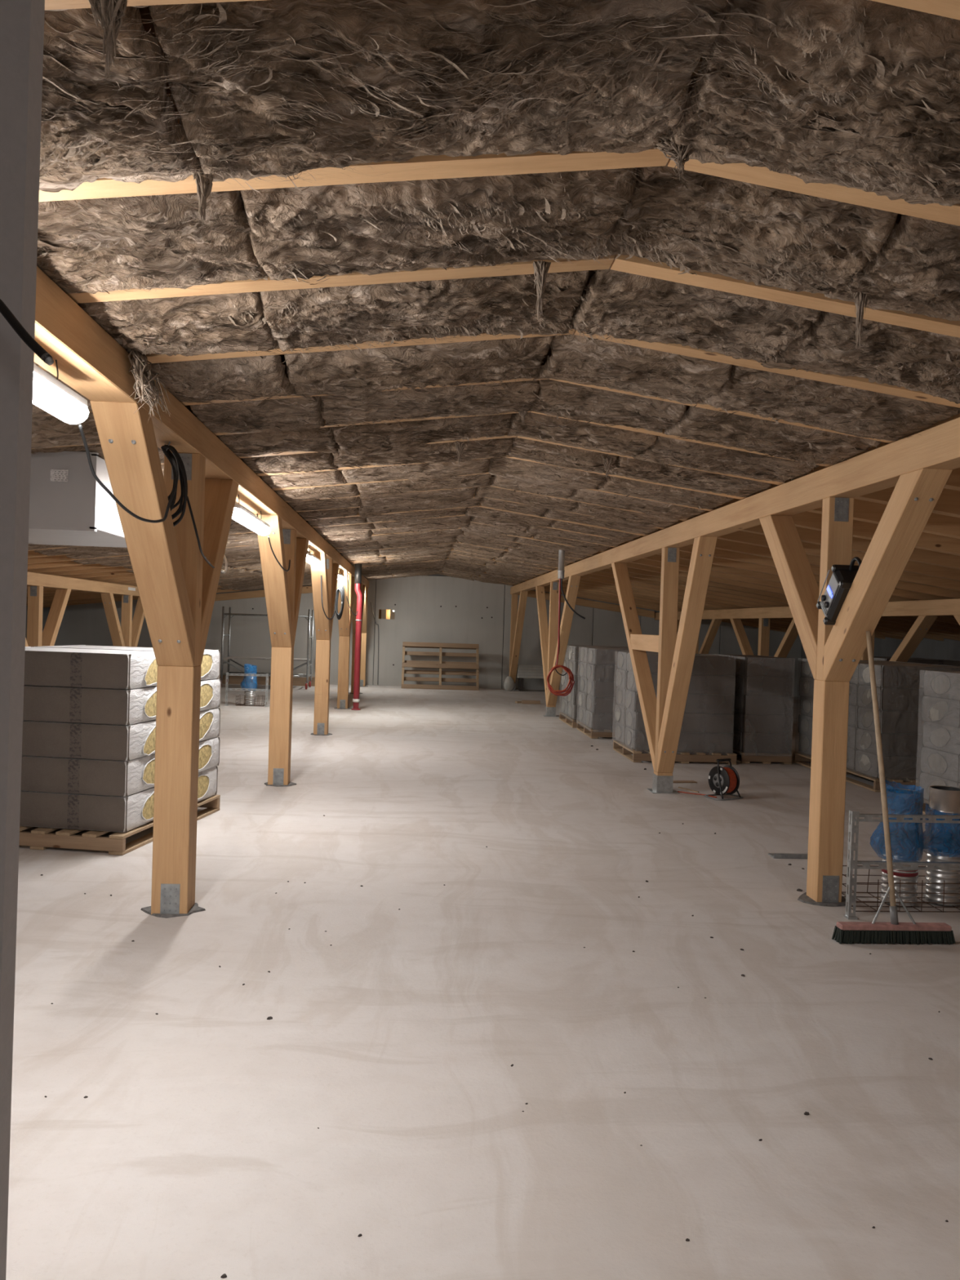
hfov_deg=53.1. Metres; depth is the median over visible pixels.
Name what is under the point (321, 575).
cable
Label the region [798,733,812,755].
pack
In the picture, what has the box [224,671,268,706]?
frame
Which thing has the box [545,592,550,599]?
wall plate
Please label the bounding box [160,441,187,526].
cable coil
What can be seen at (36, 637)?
support
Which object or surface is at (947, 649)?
wall
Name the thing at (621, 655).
pack
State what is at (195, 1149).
floor
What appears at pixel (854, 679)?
pack
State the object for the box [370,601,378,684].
cable
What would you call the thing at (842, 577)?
radio
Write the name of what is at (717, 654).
pack
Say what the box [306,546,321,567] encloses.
lamp
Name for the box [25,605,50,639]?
wall
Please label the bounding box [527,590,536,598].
wall plate
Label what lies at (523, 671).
workbench
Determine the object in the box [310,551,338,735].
support
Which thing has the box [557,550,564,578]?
pipe
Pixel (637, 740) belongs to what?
pack
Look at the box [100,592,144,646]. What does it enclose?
support
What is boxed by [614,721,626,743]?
pack
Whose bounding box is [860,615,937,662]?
support
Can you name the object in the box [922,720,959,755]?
pack
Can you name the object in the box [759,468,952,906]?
support
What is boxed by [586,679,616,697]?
pack
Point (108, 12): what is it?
tuft
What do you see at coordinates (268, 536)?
cable
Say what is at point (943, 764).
pack
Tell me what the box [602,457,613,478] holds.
tuft
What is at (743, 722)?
pack
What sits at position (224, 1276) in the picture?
crumb
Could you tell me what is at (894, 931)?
push broom
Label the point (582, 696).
pack
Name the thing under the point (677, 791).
cable
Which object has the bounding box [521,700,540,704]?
wood offcut
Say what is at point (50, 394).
lamp
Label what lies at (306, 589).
wall plate
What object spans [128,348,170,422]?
tuft
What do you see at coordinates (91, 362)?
timber beam
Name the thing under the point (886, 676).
pack
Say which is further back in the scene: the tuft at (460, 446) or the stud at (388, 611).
the stud at (388, 611)
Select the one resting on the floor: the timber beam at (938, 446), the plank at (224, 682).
the plank at (224, 682)
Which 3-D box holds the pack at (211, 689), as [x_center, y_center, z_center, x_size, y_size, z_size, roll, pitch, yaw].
[-2.786,0.424,7.669,1.229,0.236,0.764,2,1,8]
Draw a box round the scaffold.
[220,606,314,689]
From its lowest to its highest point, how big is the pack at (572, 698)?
0.232 m
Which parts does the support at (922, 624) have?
king post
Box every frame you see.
[0,0,44,1279]
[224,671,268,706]
[843,809,959,919]
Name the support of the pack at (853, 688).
on the pack at (853, 709)
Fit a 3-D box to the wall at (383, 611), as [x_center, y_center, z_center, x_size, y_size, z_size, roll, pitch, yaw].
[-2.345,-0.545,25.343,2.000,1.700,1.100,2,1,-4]
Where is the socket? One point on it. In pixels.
(893, 909)
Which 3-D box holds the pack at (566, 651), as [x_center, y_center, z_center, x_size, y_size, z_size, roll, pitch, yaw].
[2.068,0.221,16.587,1.228,0.232,0.694,2,1,-4]
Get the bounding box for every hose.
[0,298,53,365]
[560,578,585,618]
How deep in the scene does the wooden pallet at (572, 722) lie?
16.18 m
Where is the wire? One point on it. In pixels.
(224, 557)
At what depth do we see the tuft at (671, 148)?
2.46 m
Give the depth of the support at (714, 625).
20.51 m
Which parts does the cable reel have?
frame arm, frame arm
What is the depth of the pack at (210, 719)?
7.73 m
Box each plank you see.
[216,675,315,682]
[222,680,315,686]
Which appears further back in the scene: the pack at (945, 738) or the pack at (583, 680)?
the pack at (583, 680)
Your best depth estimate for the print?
5.64 m
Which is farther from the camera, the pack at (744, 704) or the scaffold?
the scaffold
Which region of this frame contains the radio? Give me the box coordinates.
[816,556,862,625]
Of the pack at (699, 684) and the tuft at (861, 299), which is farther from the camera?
the pack at (699, 684)
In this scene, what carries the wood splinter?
on the floor
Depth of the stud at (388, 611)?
24.89 m
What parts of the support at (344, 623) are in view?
post, king post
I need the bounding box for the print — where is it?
[53,471,67,480]
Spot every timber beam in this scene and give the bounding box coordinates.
[26,571,139,596]
[33,266,368,587]
[510,417,959,594]
[654,598,959,620]
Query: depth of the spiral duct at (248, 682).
17.68 m
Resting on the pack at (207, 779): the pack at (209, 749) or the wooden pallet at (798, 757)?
the pack at (209, 749)
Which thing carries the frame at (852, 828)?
on the floor
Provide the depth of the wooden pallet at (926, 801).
8.89 m
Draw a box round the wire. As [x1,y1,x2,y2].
[221,554,227,573]
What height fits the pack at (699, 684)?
0.232 m
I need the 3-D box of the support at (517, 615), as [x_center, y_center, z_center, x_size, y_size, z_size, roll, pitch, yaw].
[0.920,0.067,23.372,0.265,2.437,2.292,2,1,-4]
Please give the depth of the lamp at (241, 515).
7.07 m
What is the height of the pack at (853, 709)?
0.232 m
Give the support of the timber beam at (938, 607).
attached to the ceiling
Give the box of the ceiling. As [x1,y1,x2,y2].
[26,0,959,640]
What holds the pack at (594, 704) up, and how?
on the pack at (593, 721)
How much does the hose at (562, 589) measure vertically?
0.765 m
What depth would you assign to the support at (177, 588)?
5.13 m
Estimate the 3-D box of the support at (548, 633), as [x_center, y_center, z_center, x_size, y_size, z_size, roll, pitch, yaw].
[1.330,0.167,17.416,0.265,2.437,4.450,2,1,-4]
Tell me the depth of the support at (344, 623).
17.60 m
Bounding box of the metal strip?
[768,853,808,858]
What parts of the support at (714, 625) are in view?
king post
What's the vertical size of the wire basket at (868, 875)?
0.189 m
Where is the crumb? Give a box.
[220,1273,226,1278]
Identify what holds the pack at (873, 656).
on the pack
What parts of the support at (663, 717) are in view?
post, king post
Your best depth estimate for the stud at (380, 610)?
25.22 m
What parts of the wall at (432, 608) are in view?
concrete panel, concrete panel, concrete panel, concrete panel, concrete panel, concrete panel, concrete panel, concrete panel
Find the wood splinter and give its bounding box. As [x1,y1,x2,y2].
[678,786,698,792]
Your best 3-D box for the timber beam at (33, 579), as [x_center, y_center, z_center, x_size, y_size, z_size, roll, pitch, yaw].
[-5.994,-0.792,10.421,0.163,0.175,27.640,2,1,-4]
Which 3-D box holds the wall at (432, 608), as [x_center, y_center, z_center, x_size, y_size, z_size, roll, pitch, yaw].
[-1.108,-0.298,24.753,19.200,3.000,0.256,2,1,-4]
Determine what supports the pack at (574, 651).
on the pack at (574, 665)
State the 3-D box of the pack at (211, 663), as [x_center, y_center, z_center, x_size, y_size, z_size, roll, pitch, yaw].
[-2.791,0.183,7.667,1.228,0.236,0.764,2,1,8]
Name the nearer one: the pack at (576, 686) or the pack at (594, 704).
the pack at (594, 704)
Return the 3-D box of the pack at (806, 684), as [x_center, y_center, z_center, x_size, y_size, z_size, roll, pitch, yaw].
[4.629,0.605,11.977,1.178,0.232,0.494,2,1,-4]
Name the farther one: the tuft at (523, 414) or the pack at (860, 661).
the pack at (860, 661)
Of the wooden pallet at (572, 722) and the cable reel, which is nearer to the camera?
the cable reel
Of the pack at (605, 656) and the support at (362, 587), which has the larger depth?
the support at (362, 587)
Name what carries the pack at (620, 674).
on the pack at (620, 692)
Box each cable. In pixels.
[78,423,178,523]
[186,496,222,573]
[267,536,290,571]
[320,575,336,619]
[346,595,357,615]
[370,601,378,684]
[677,791,716,797]
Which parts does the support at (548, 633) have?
king post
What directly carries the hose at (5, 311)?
attached to the door frame at (21, 21)
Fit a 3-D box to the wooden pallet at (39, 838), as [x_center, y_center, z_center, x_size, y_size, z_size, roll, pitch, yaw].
[-2.877,1.340,7.273,1.230,0.128,1.620,2,1,8]
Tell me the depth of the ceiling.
2.96 m
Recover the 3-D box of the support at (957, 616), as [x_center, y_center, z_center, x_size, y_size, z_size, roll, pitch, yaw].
[5.657,0.689,9.504,0.161,1.895,3.354,2,1,-4]
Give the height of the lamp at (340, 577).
0.186 m
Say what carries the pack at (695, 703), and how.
on the pack at (691, 722)
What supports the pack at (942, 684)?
on the pack at (944, 711)
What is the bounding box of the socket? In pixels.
[889,906,898,924]
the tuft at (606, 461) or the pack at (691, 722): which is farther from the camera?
the pack at (691, 722)
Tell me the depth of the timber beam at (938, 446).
6.16 m
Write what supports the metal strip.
on the floor
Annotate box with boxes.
[28,451,127,547]
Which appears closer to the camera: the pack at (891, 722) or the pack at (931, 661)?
the pack at (891, 722)
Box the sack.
[503,676,515,690]
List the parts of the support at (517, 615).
king post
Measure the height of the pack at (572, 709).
0.232 m
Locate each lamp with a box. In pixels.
[32,360,88,424]
[231,494,270,535]
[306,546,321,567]
[337,568,344,582]
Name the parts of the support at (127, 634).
king post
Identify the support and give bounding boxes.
[25,585,71,646]
[89,400,239,918]
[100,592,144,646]
[255,514,308,786]
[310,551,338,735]
[333,570,355,709]
[348,582,365,693]
[360,586,368,686]
[508,591,528,690]
[535,575,580,716]
[611,536,717,793]
[676,618,722,653]
[729,617,798,657]
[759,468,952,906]
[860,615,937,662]
[953,614,959,625]
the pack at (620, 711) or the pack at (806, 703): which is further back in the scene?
the pack at (620, 711)
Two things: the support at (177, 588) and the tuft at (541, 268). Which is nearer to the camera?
the tuft at (541, 268)
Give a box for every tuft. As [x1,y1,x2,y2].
[88,0,127,79]
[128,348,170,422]
[191,168,213,222]
[453,440,466,465]
[518,408,532,426]
[533,260,551,322]
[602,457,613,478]
[656,129,693,181]
[853,291,867,349]
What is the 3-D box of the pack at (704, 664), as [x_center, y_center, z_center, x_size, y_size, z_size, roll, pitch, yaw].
[2.501,0.300,12.087,1.248,0.232,0.593,2,1,-4]
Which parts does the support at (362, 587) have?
post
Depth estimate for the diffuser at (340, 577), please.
15.99 m
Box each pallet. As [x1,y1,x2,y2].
[18,794,220,855]
[401,641,479,690]
[559,711,579,728]
[577,721,614,738]
[613,740,737,764]
[721,747,791,764]
[793,752,919,791]
[922,798,928,813]
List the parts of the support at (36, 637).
king post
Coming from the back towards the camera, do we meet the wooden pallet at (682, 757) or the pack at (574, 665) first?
the pack at (574, 665)
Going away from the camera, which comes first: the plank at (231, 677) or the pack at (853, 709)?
the pack at (853, 709)
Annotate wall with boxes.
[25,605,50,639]
[53,573,801,696]
[381,608,395,619]
[800,636,959,696]
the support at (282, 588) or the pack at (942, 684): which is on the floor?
the support at (282, 588)
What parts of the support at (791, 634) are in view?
king post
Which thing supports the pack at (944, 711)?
on the pack at (945, 738)
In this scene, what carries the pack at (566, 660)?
on the pack at (564, 678)
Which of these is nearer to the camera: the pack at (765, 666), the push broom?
the push broom
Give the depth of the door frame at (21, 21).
1.41 m
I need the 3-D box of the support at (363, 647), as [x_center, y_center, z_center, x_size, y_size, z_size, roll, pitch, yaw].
[-2.880,-0.071,23.430,0.322,2.475,1.336,2,1,-4]
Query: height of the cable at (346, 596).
0.539 m
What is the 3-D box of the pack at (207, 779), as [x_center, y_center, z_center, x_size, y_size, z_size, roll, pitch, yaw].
[-2.816,1.147,7.681,1.228,0.236,0.763,2,1,8]
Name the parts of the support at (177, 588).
post, king post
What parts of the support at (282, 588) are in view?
post, king post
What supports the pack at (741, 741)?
on the wooden pallet at (746, 757)
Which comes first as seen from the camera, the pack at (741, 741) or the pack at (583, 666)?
the pack at (741, 741)
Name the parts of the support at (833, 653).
post, king post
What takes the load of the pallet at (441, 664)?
on the floor
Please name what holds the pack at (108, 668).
on the pack at (41, 703)
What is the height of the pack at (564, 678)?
0.232 m
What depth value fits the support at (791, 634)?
17.31 m
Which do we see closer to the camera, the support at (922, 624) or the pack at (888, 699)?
the pack at (888, 699)
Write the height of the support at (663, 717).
2.437 m
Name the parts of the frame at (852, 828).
rail, rail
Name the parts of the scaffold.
guard rail, guard rail, guard rail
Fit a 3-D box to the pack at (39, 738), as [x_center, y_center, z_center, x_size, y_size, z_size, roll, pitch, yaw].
[-2.903,0.673,6.910,1.228,0.236,0.764,2,1,8]
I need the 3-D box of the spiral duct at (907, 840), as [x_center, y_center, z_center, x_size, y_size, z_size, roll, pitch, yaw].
[2.519,1.220,5.806,0.302,0.723,0.260,2,1,-10]
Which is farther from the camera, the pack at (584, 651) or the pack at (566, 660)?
the pack at (566, 660)
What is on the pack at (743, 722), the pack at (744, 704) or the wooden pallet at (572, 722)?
the pack at (744, 704)
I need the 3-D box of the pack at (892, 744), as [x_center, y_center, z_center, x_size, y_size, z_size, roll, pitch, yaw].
[4.726,1.106,10.364,1.178,0.232,0.544,2,1,-4]
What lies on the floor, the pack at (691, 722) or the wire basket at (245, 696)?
the wire basket at (245, 696)
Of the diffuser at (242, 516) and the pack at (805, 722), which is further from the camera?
the pack at (805, 722)
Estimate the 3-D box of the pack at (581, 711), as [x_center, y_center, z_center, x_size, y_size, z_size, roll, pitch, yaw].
[2.188,1.196,15.057,1.228,0.232,0.614,2,1,-4]
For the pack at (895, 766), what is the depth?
10.08 m
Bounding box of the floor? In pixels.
[5,684,959,1279]
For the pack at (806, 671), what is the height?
0.232 m
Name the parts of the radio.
knob, knob, panel, carry handle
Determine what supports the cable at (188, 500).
hanging from the support at (177, 588)
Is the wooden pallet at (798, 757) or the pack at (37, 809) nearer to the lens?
the pack at (37, 809)
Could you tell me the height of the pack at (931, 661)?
0.232 m
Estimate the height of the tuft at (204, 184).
0.133 m
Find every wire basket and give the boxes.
[235,694,266,706]
[841,865,959,912]
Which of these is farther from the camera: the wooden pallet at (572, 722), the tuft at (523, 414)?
the wooden pallet at (572, 722)
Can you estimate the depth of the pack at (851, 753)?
10.70 m
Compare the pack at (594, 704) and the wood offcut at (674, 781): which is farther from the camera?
the pack at (594, 704)
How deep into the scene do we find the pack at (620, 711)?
12.56 m
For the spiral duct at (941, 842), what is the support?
in the wire basket at (868, 875)
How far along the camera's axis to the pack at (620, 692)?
12.60 m
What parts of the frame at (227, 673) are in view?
rail, rail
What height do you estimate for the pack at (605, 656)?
0.232 m
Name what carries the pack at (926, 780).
on the wooden pallet at (926, 801)
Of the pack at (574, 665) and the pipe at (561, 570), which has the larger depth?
the pack at (574, 665)
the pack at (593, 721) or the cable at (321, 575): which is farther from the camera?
the pack at (593, 721)
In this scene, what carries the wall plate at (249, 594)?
attached to the wall at (432, 608)
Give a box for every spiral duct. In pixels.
[240,663,257,705]
[870,780,924,906]
[923,785,959,906]
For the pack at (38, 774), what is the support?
on the pack at (37, 809)
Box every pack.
[19,786,154,832]
[20,753,155,796]
[22,684,156,724]
[22,720,155,760]
[23,646,158,689]
[42,644,220,679]
[197,766,217,801]
[198,737,220,772]
[199,707,220,742]
[200,678,221,711]
[560,671,568,686]
[560,698,567,715]
[561,684,567,701]
[562,658,568,672]
[564,644,628,658]
[567,673,580,690]
[567,688,580,705]
[567,702,578,719]
[568,645,628,661]
[568,659,581,675]
[577,691,587,709]
[578,706,587,724]
[579,646,628,662]
[579,662,589,678]
[579,676,587,693]
[585,710,615,729]
[586,663,617,681]
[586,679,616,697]
[586,694,617,713]
[587,648,653,665]
[613,704,626,725]
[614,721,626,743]
[615,668,627,688]
[616,686,628,706]
[617,651,717,670]
[624,689,733,714]
[624,726,732,752]
[625,707,733,733]
[626,652,734,675]
[626,671,735,694]
[716,653,773,657]
[730,655,792,676]
[731,693,793,715]
[731,729,791,753]
[732,710,791,734]
[733,674,792,696]
[797,714,813,736]
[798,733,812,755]
[799,676,814,697]
[800,657,898,678]
[800,695,813,716]
[846,746,855,769]
[847,725,858,748]
[848,662,951,684]
[848,683,857,706]
[848,704,860,727]
[854,749,921,778]
[855,728,924,756]
[857,663,959,688]
[857,684,923,711]
[857,706,924,733]
[859,661,928,664]
[873,656,941,659]
[873,657,959,666]
[919,772,959,799]
[920,695,959,728]
[920,746,959,782]
[922,670,959,700]
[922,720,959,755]
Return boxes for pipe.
[351,563,363,710]
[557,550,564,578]
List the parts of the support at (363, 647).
post, king post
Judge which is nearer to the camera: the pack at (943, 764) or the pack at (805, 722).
the pack at (943, 764)
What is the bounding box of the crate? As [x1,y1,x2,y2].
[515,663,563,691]
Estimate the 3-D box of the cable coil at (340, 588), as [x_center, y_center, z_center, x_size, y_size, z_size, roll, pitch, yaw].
[-2.414,-0.775,16.523,0.163,0.855,0.145,2,1,-4]
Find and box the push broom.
[831,631,955,944]
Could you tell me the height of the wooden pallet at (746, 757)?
0.128 m
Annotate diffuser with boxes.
[231,507,270,535]
[306,555,321,567]
[337,574,344,582]
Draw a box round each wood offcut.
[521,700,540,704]
[673,780,697,782]
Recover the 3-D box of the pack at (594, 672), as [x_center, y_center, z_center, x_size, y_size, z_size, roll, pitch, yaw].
[2.243,0.495,14.428,1.229,0.232,0.614,2,1,-4]
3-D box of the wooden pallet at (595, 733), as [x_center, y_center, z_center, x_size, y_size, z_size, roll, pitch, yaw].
[2.203,1.388,14.752,1.230,0.128,1.240,2,1,-4]
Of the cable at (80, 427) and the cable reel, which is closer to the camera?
the cable at (80, 427)
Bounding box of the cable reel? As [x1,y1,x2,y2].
[703,758,742,800]
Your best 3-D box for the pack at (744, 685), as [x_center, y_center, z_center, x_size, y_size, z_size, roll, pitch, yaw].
[3.558,0.569,12.204,0.628,0.232,0.593,2,1,-4]
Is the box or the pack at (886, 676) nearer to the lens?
the box
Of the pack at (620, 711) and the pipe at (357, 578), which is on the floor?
the pipe at (357, 578)
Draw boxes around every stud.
[378,608,381,618]
[386,609,390,618]
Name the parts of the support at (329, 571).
post, king post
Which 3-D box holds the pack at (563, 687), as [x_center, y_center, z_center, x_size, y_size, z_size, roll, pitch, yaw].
[2.052,0.932,16.598,1.228,0.232,0.694,2,1,-4]
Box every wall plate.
[214,590,265,600]
[301,586,312,593]
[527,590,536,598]
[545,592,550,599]
[575,598,621,612]
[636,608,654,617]
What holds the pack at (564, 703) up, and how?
on the wooden pallet at (572, 722)
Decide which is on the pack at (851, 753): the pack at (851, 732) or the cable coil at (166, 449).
the pack at (851, 732)
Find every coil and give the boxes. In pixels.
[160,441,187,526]
[334,573,344,619]
[546,578,574,696]
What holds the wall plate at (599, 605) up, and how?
attached to the wall at (432, 608)
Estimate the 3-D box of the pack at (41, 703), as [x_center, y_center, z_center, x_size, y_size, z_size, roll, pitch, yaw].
[-2.901,0.432,6.907,1.228,0.236,0.764,2,1,8]
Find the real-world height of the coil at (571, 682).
1.786 m
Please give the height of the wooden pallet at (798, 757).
0.128 m
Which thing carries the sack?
on the floor
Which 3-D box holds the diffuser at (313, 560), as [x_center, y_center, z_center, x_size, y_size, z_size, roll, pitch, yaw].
[-2.064,-0.969,11.922,0.112,0.078,1.500,2,1,-4]

